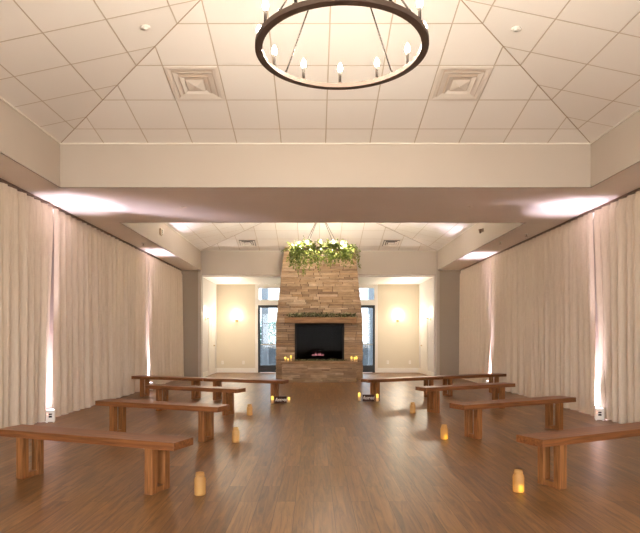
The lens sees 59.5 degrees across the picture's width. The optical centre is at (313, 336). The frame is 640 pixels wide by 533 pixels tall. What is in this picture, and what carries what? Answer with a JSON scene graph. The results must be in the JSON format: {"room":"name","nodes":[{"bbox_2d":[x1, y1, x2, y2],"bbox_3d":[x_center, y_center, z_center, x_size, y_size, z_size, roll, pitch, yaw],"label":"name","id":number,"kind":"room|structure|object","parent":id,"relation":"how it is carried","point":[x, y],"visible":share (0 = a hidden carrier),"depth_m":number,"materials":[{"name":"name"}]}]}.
{"room":"event hall","nodes":[
{"label":"event hall","id":0,"kind":"room"},
{"bbox_2d":[46,223,53,409],"bbox_3d":[-4.560,-0.448,7.650,0.120,3.455,19.900,0,0,0],"label":"wall","id":1,"kind":"structure","parent":0,"point":[51,318],"depth_m":9.60,"materials":[{"name":"beige paint"}]},
{"bbox_2d":[202,275,215,376],"bbox_3d":[-3.675,-0.453,18.900,0.350,3.465,2.600,0,0,0],"label":"wall","id":2,"kind":"structure","parent":0,"point":[208,287],"depth_m":18.23,"materials":[{"name":"white paint"}]},
{"bbox_2d":[198,270,201,376],"bbox_3d":[-3.560,-0.397,17.525,0.100,3.354,0.190,0,0,0],"label":"trim","id":3,"kind":"structure","parent":2,"relation":"attached to","point":[199,271],"depth_m":17.43,"materials":[{"name":"beige paint"}]},
{"bbox_2d":[203,368,216,376],"bbox_3d":[-3.492,1.198,18.860,0.016,0.165,2.480,0,0,0],"label":"baseboard","id":4,"kind":"structure","parent":2,"relation":"attached to","point":[206,373],"depth_m":18.15,"materials":[{"name":"white paint"}]},
{"bbox_2d":[208,312,215,374],"bbox_3d":[-3.459,0.220,19.070,0.079,2.120,1.070,0,0,0],"label":"door","id":5,"kind":"structure","parent":2,"relation":"in","point":[211,321],"depth_m":19.02,"materials":[{"name":"white paint"}]},
{"bbox_2d":[216,284,418,367],"bbox_3d":[0.135,-0.302,20.150,7.270,3.165,0.100,0,0,0],"label":"wall","id":6,"kind":"structure","parent":0,"point":[398,342],"depth_m":20.10,"materials":[{"name":"yellow paint"}]},
{"bbox_2d":[217,368,254,372],"bbox_3d":[-2.797,1.198,20.092,1.374,0.165,0.016,0,0,0],"label":"baseboard","id":7,"kind":"structure","parent":6,"relation":"attached to","point":[219,370],"depth_m":20.09,"materials":[{"name":"white paint"}]},
{"bbox_2d":[258,305,277,372],"bbox_3d":[-1.435,0.071,20.100,1.146,2.418,0.100,0,0,0],"label":"door","id":8,"kind":"structure","parent":6,"relation":"in","point":[261,368],"depth_m":20.10,"materials":[{"name":"black metal"}]},
{"bbox_2d":[258,287,279,300],"bbox_3d":[-1.435,-1.540,20.125,1.150,0.480,0.050,0,0,0],"label":"window","id":9,"kind":"structure","parent":6,"relation":"in","point":[258,287],"depth_m":20.10,"materials":[{"name":"white paint"}]},
{"bbox_2d":[255,284,377,372],"bbox_3d":[0.090,-0.301,20.140,4.400,3.163,0.120,0,0,0],"label":"trim","id":10,"kind":"structure","parent":6,"relation":"attached to","point":[257,302],"depth_m":20.08,"materials":[{"name":"white paint"}]},
{"bbox_2d":[359,287,374,300],"bbox_3d":[1.615,-1.540,20.125,1.150,0.480,0.050,0,0,0],"label":"window","id":11,"kind":"structure","parent":6,"relation":"in","point":[359,287],"depth_m":20.10,"materials":[{"name":"white paint"}]},
{"bbox_2d":[361,305,374,372],"bbox_3d":[1.615,0.071,20.100,1.146,2.418,0.100,0,0,0],"label":"door","id":12,"kind":"structure","parent":6,"relation":"in","point":[366,368],"depth_m":20.10,"materials":[{"name":"black metal"}]},
{"bbox_2d":[378,368,418,372],"bbox_3d":[3.022,1.198,20.092,1.464,0.165,0.016,0,0,0],"label":"baseboard","id":13,"kind":"structure","parent":6,"relation":"attached to","point":[380,370],"depth_m":20.09,"materials":[{"name":"white paint"}]},
{"bbox_2d":[203,275,433,283],"bbox_3d":[0.135,-1.985,18.859,7.270,0.200,2.482,0,0,0],"label":"ceiling","id":14,"kind":"structure","parent":0,"point":[217,279],"depth_m":18.39,"materials":[{"name":"white paint"}]},
{"bbox_2d":[0,0,639,142],"bbox_3d":[0.160,-3.081,4.090,7.360,0.791,7.360,0,0,0],"label":"ceiling","id":15,"kind":"structure","parent":0,"point":[59,59],"depth_m":6.15,"materials":[{"name":"tile"}]},
{"bbox_2d":[140,24,149,30],"bbox_3d":[-1.679,-3.074,5.573,0.098,0.032,0.099,0,0,9],"label":"sprinkler","id":16,"kind":"object","parent":15,"relation":"attached to","point":[145,27],"visible":1,"depth_m":5.56,"materials":[{"name":"white plastic"}]},
{"bbox_2d":[163,67,224,100],"bbox_3d":[-1.377,-2.941,6.524,0.600,0.129,0.587,0,0,0],"label":"ceiling vent","id":17,"kind":"object","parent":15,"relation":"in","point":[186,83],"visible":1,"depth_m":6.50,"materials":[{"name":"metal"}]},
{"bbox_2d":[0,96,639,143],"bbox_3d":[0.160,-2.679,4.090,7.360,0.014,7.360,0,0,0],"label":"trim","id":18,"kind":"structure","parent":15,"relation":"attached to","point":[1,98],"depth_m":7.75,"materials":[{"name":"white paint"}]},
{"bbox_2d":[61,0,589,142],"bbox_3d":[0.160,-3.085,4.090,7.373,0.807,7.373,0,0,0],"label":"trim","id":19,"kind":"structure","parent":15,"relation":"attached to","point":[199,0],"depth_m":6.21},
{"bbox_2d":[255,0,428,89],"bbox_3d":[0.200,-2.765,4.090,1.256,1.370,1.256,0,0,0],"label":"ring chandelier","id":20,"kind":"object","parent":15,"relation":"hanging from","point":[297,7],"visible":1,"depth_m":3.95,"materials":[{"name":"brown metal"}]},
{"bbox_2d":[429,67,492,100],"bbox_3d":[1.698,-2.941,6.524,0.600,0.129,0.587,0,0,0],"label":"ceiling vent","id":21,"kind":"object","parent":15,"relation":"in","point":[451,83],"visible":1,"depth_m":6.50,"materials":[{"name":"metal"}]},
{"bbox_2d":[511,26,520,31],"bbox_3d":[2.019,-3.070,5.590,0.098,0.032,0.099,0,0,9],"label":"sprinkler","id":22,"kind":"object","parent":15,"relation":"attached to","point":[514,28],"visible":1,"depth_m":5.58,"materials":[{"name":"white plastic"}]},
{"bbox_2d":[0,372,639,532],"bbox_3d":[0.215,1.330,8.960,9.630,0.100,22.520,0,0,0],"label":"floor","id":23,"kind":"structure","parent":0,"point":[324,460],"depth_m":5.29,"materials":[{"name":"brown wood"}]},
{"bbox_2d":[46,409,54,422],"bbox_3d":[-3.960,1.186,8.419,0.120,0.188,0.132,0,0,-20],"label":"uplight","id":24,"kind":"object","parent":23,"relation":"on","point":[50,413],"visible":1,"depth_m":8.36,"materials":[{"name":"white plastic"}]},
{"bbox_2d":[0,425,192,494],"bbox_3d":[-1.955,1.060,4.900,1.916,0.440,0.285,0,0,21],"label":"wooden bench","id":25,"kind":"object","parent":23,"relation":"on","point":[157,448],"visible":1,"depth_m":4.77,"materials":[{"name":"brown wood"}]},
{"bbox_2d":[95,399,229,441],"bbox_3d":[-1.965,1.060,7.165,1.860,0.440,0.285,0,0,21],"label":"wooden bench","id":26,"kind":"object","parent":23,"relation":"on","point":[206,411],"visible":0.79,"depth_m":7.01,"materials":[{"name":"brown wood"}]},
{"bbox_2d":[131,375,208,398],"bbox_3d":[-3.050,1.060,11.850,1.767,0.440,0.285,0,0,21],"label":"wooden bench","id":27,"kind":"object","parent":23,"relation":"on","point":[144,379],"visible":0.94,"depth_m":11.78,"materials":[{"name":"brown wood"}]},
{"bbox_2d":[146,384,245,415],"bbox_3d":[-2.030,1.060,9.500,1.860,0.440,0.285,0,0,25],"label":"wooden bench","id":28,"kind":"object","parent":23,"relation":"on","point":[227,392],"visible":0.86,"depth_m":9.30,"materials":[{"name":"brown wood"}]},
{"bbox_2d":[194,471,205,495],"bbox_3d":[-0.924,1.188,4.540,0.092,0.181,0.092,0,0,-30],"label":"mason jar","id":29,"kind":"object","parent":23,"relation":"on","point":[199,480],"visible":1,"depth_m":4.50,"materials":[{"name":"brown glass"}]},
{"bbox_2d":[232,427,239,442],"bbox_3d":[-0.950,1.188,6.800,0.092,0.181,0.092,0,0,43],"label":"mason jar","id":30,"kind":"object","parent":23,"relation":"on","point":[235,433],"visible":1,"depth_m":6.76,"materials":[{"name":"brown glass"}]},
{"bbox_2d":[204,377,288,402],"bbox_3d":[-1.370,1.060,11.195,1.767,0.440,0.285,0,0,21],"label":"wooden bench","id":31,"kind":"object","parent":23,"relation":"on","point":[274,383],"visible":0.73,"depth_m":11.04,"materials":[{"name":"brown wood"}]},
{"bbox_2d":[247,404,251,415],"bbox_3d":[-1.050,1.188,9.140,0.092,0.181,0.092,0,0,-19],"label":"mason jar","id":32,"kind":"object","parent":23,"relation":"on","point":[249,406],"visible":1,"depth_m":9.11,"materials":[{"name":"brown glass"}]},
{"bbox_2d":[275,396,286,402],"bbox_3d":[-0.637,1.212,10.821,0.235,0.130,0.086,0,0,-6],"label":"wooden sign","id":33,"kind":"object","parent":23,"relation":"on","point":[278,399],"visible":1,"depth_m":10.79,"materials":[{"name":"brown wood"}]},
{"bbox_2d":[276,247,362,381],"bbox_3d":[0.161,-0.734,16.611,2.624,4.029,1.524,0,0,0],"label":"fireplace","id":34,"kind":"object","parent":23,"relation":"on","point":[334,288],"visible":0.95,"depth_m":16.72,"materials":[{"name":"stone"}]},
{"bbox_2d":[295,358,346,360],"bbox_3d":[0.205,0.660,16.568,1.547,0.088,0.168,0,0,0],"label":"leaf garland","id":35,"kind":"object","parent":34,"relation":"on","point":[330,358],"visible":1,"depth_m":16.55},
{"bbox_2d":[286,311,356,316],"bbox_3d":[0.237,-0.668,16.524,2.116,0.183,0.348,0,0,0],"label":"leaf garland","id":36,"kind":"object","parent":34,"relation":"on","point":[313,314],"visible":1,"depth_m":16.49},
{"bbox_2d":[363,395,373,400],"bbox_3d":[1.087,1.212,11.150,0.235,0.130,0.086,0,0,5],"label":"wooden sign","id":37,"kind":"object","parent":23,"relation":"on","point":[365,397],"visible":1,"depth_m":11.12,"materials":[{"name":"brown wood"}]},
{"bbox_2d":[361,376,441,400],"bbox_3d":[1.830,1.060,11.580,1.860,0.440,0.285,0,0,-27],"label":"wooden bench","id":38,"kind":"object","parent":23,"relation":"on","point":[374,382],"visible":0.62,"depth_m":11.34,"materials":[{"name":"brown wood"}]},
{"bbox_2d":[410,402,414,412],"bbox_3d":[1.655,1.188,9.390,0.092,0.181,0.092,0,0,31],"label":"mason jar","id":39,"kind":"object","parent":23,"relation":"on","point":[412,404],"visible":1,"depth_m":9.35,"materials":[{"name":"brown glass"}]},
{"bbox_2d":[440,424,447,439],"bbox_3d":[1.630,1.188,7.010,0.092,0.181,0.092,0,0,-11],"label":"mason jar","id":40,"kind":"object","parent":23,"relation":"on","point":[444,430],"visible":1,"depth_m":6.97,"materials":[{"name":"brown glass"}]},
{"bbox_2d":[415,382,514,412],"bbox_3d":[2.680,1.060,9.810,2.000,0.440,0.285,0,0,-26],"label":"wooden bench","id":41,"kind":"object","parent":23,"relation":"on","point":[433,392],"visible":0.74,"depth_m":9.56,"materials":[{"name":"brown wood"}]},
{"bbox_2d":[437,373,506,395],"bbox_3d":[3.500,1.060,12.460,1.860,0.440,0.285,0,0,-27],"label":"wooden bench","id":42,"kind":"object","parent":23,"relation":"on","point":[496,376],"visible":0.7,"depth_m":12.28,"materials":[{"name":"brown wood"}]},
{"bbox_2d":[449,396,575,438],"bbox_3d":[2.680,1.060,7.450,2.000,0.440,0.285,0,0,-27],"label":"wooden bench","id":43,"kind":"object","parent":23,"relation":"on","point":[477,406],"visible":0.95,"depth_m":7.28,"materials":[{"name":"brown wood"}]},
{"bbox_2d":[513,469,523,492],"bbox_3d":[1.690,1.188,4.630,0.092,0.181,0.092,0,0,0],"label":"mason jar","id":44,"kind":"object","parent":23,"relation":"on","point":[518,477],"visible":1,"depth_m":4.59,"materials":[{"name":"brown glass"}]},
{"bbox_2d":[516,422,639,489],"bbox_3d":[2.700,1.060,5.130,2.000,0.440,0.285,0,0,-26],"label":"wooden bench","id":45,"kind":"object","parent":23,"relation":"on","point":[559,439],"visible":1,"depth_m":4.82,"materials":[{"name":"brown wood"}]},
{"bbox_2d":[594,407,603,420],"bbox_3d":[4.390,1.186,8.619,0.120,0.188,0.132,0,0,20],"label":"uplight","id":46,"kind":"object","parent":23,"relation":"on","point":[598,412],"visible":1,"depth_m":8.56,"materials":[{"name":"white plastic"}]},
{"bbox_2d":[0,153,639,269],"bbox_3d":[0.215,-2.075,7.630,9.430,0.001,19.660,0,0,0],"label":"ceiling","id":47,"kind":"structure","parent":0,"point":[541,209],"depth_m":8.78,"materials":[{"name":"paint"}]},
{"bbox_2d":[0,178,181,270],"bbox_3d":[-4.120,-2.056,7.640,0.060,0.036,19.480,0,0,0],"label":"track","id":48,"kind":"object","parent":47,"relation":"attached to","point":[1,180],"visible":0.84,"depth_m":9.48,"materials":[{"name":"metal"}]},
{"bbox_2d":[0,182,53,427],"bbox_3d":[-4.131,-0.385,3.335,0.269,3.300,10.870,0,0,0],"label":"curtain","id":49,"kind":"object","parent":48,"relation":"hanging from","point":[26,223],"visible":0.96,"depth_m":7.85,"materials":[{"name":"fabric"}]},
{"bbox_2d":[52,208,147,416],"bbox_3d":[-4.117,-0.385,11.285,0.247,3.300,4.870,0,0,0],"label":"curtain","id":50,"kind":"object","parent":48,"relation":"hanging from","point":[100,325],"visible":0.95,"depth_m":10.44,"materials":[{"name":"fabric"}]},
{"bbox_2d":[147,255,183,383],"bbox_3d":[-4.123,-0.385,15.580,0.244,3.300,3.560,0,0,0],"label":"curtain","id":51,"kind":"object","parent":48,"relation":"hanging from","point":[165,287],"visible":0.86,"depth_m":15.36,"materials":[{"name":"fabric"}]},
{"bbox_2d":[0,99,639,187],"bbox_3d":[0.160,-2.390,4.090,7.400,0.630,7.400,0,0,0],"label":"ceiling bulkhead","id":52,"kind":"structure","parent":47,"relation":"attached to","point":[62,165],"depth_m":7.77,"materials":[{"name":"beige paint"}]},
{"bbox_2d":[460,188,639,270],"bbox_3d":[4.550,-2.056,7.640,0.060,0.036,19.480,0,0,0],"label":"track","id":53,"kind":"object","parent":47,"relation":"attached to","point":[638,189],"visible":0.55,"depth_m":9.98,"materials":[{"name":"metal"}]},
{"bbox_2d":[459,258,491,382],"bbox_3d":[4.570,-0.385,15.855,0.256,3.300,3.032,0,0,0],"label":"curtain","id":54,"kind":"object","parent":53,"relation":"hanging from","point":[475,281],"visible":0.88,"depth_m":15.52,"materials":[{"name":"fabric"}]},
{"bbox_2d":[491,212,598,415],"bbox_3d":[4.567,-0.385,11.592,0.267,3.300,5.297,0,0,0],"label":"curtain","id":55,"kind":"object","parent":53,"relation":"hanging from","point":[543,286],"visible":0.86,"depth_m":10.80,"materials":[{"name":"fabric"}]},
{"bbox_2d":[593,191,639,423],"bbox_3d":[4.561,-0.385,3.462,0.291,3.300,11.137,0,0,0],"label":"curtain","id":56,"kind":"object","parent":53,"relation":"hanging from","point":[617,224],"visible":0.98,"depth_m":8.23,"materials":[{"name":"fabric"}]},
{"bbox_2d":[166,223,474,250],"bbox_3d":[0.160,-3.076,13.820,7.360,0.783,7.280,0,0,0],"label":"ceiling","id":57,"kind":"structure","parent":0,"point":[269,236],"depth_m":15.97,"materials":[{"name":"tile"}]},
{"bbox_2d":[236,239,257,246],"bbox_3d":[-1.992,-2.812,16.815,0.600,0.129,0.587,0,0,0],"label":"ceiling vent","id":58,"kind":"object","parent":57,"relation":"in","point":[241,242],"visible":1,"depth_m":16.77,"materials":[{"name":"metal"}]},
{"bbox_2d":[295,223,345,255],"bbox_3d":[0.170,-2.765,13.820,1.256,1.370,1.256,0,0,0],"label":"ring chandelier","id":59,"kind":"object","parent":57,"relation":"hanging from","point":[315,223],"visible":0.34,"depth_m":13.56,"materials":[{"name":"brown metal"}]},
{"bbox_2d":[280,236,360,275],"bbox_3d":[0.184,-2.024,13.827,1.999,0.972,1.960,0,0,0],"label":"greenery","id":60,"kind":"object","parent":59,"relation":"on","point":[298,255],"visible":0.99,"depth_m":13.44,"materials":[{"name":"green plant"}]},
{"bbox_2d":[380,239,402,246],"bbox_3d":[2.312,-2.812,16.815,0.600,0.129,0.587,0,0,0],"label":"ceiling vent","id":61,"kind":"object","parent":57,"relation":"in","point":[385,242],"visible":1,"depth_m":16.77,"materials":[{"name":"metal"}]},
{"bbox_2d":[181,251,460,376],"bbox_3d":[0.215,-0.713,17.540,9.430,3.985,0.160,0,0,0],"label":"wall","id":62,"kind":"structure","parent":0,"point":[212,262],"depth_m":17.46,"materials":[{"name":"beige paint"}]},
{"bbox_2d":[165,223,476,250],"bbox_3d":[0.160,-2.679,13.820,7.360,0.014,7.280,0,0,0],"label":"trim","id":63,"kind":"structure","parent":62,"relation":"attached to","point":[165,223],"depth_m":14.81,"materials":[{"name":"white paint"}]},
{"bbox_2d":[208,223,436,250],"bbox_3d":[0.160,-3.080,13.820,7.373,0.798,7.293,0,0,0],"label":"trim","id":64,"kind":"structure","parent":62,"relation":"attached to","point":[260,223],"depth_m":16.21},
{"bbox_2d":[121,223,524,269],"bbox_3d":[0.150,-2.390,13.820,7.520,0.630,7.320,0,0,0],"label":"trim","id":65,"kind":"structure","parent":62,"relation":"attached to","point":[471,239],"depth_m":13.65,"materials":[{"name":"beige paint"}]},
{"bbox_2d":[419,275,434,375],"bbox_3d":[3.945,-0.453,18.900,0.350,3.465,2.600,0,0,0],"label":"wall","id":66,"kind":"structure","parent":0,"point":[427,288],"depth_m":18.27,"materials":[{"name":"white paint"}]},
{"bbox_2d":[420,312,427,375],"bbox_3d":[3.729,0.220,19.070,0.079,2.120,1.070,0,0,0],"label":"door","id":67,"kind":"structure","parent":66,"relation":"in","point":[424,321],"depth_m":19.02,"materials":[{"name":"white paint"}]},
{"bbox_2d":[419,368,433,375],"bbox_3d":[3.762,1.198,18.860,0.016,0.165,2.480,0,0,0],"label":"baseboard","id":68,"kind":"structure","parent":66,"relation":"attached to","point":[430,373],"depth_m":18.20,"materials":[{"name":"white paint"}]},
{"bbox_2d":[435,270,439,375],"bbox_3d":[3.860,-0.397,17.525,0.100,3.354,0.190,0,0,0],"label":"trim","id":69,"kind":"structure","parent":66,"relation":"attached to","point":[437,276],"depth_m":17.43,"materials":[{"name":"beige paint"}]},
{"bbox_2d":[593,223,600,407],"bbox_3d":[4.990,-0.448,7.650,0.120,3.455,19.900,0,0,0],"label":"wall","id":70,"kind":"structure","parent":0,"point":[596,323],"depth_m":9.77,"materials":[{"name":"beige paint"}]},
{"label":"outside","id":71,"kind":"structure","parent":0,"visible":0},
{"bbox_3d":[0.000,1.380,23.620,28.000,0.100,6.760,0,0,0],"label":"patio","id":72,"kind":"object","parent":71,"visible":0},
{"bbox_2d":[261,288,267,364],"bbox_3d":[-1.980,-0.620,22.600,0.360,3.900,0.360,0,0,0],"label":"porch post","id":73,"kind":"object","parent":72,"relation":"on","point":[264,291],"visible":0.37,"depth_m":22.47,"materials":[{"name":"white paint"}]},
{"bbox_2d":[260,345,275,364],"bbox_3d":[-2.550,0.835,24.125,3.360,0.990,0.330,0,0,0],"label":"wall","id":74,"kind":"structure","parent":72,"relation":"on","point":[271,348],"depth_m":24.00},
{"bbox_2d":[260,321,275,343],"bbox_3d":[-1.868,0.280,26.183,1.829,2.131,1.865,0,0,0],"label":"leafy bush","id":75,"kind":"object","parent":72,"relation":"on","point":[273,323],"visible":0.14,"depth_m":25.93,"materials":[{"name":"green plant"}]},
{"bbox_2d":[363,345,367,364],"bbox_3d":[2.950,0.835,24.125,3.360,0.990,0.330,0,0,0],"label":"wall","id":76,"kind":"structure","parent":72,"relation":"on","point":[365,347],"depth_m":24.00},
{"bbox_2d":[368,288,373,364],"bbox_3d":[2.320,-0.620,22.600,0.360,3.900,0.360,0,0,0],"label":"porch post","id":77,"kind":"object","parent":72,"relation":"on","point":[370,290],"visible":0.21,"depth_m":22.47,"materials":[{"name":"white paint"}]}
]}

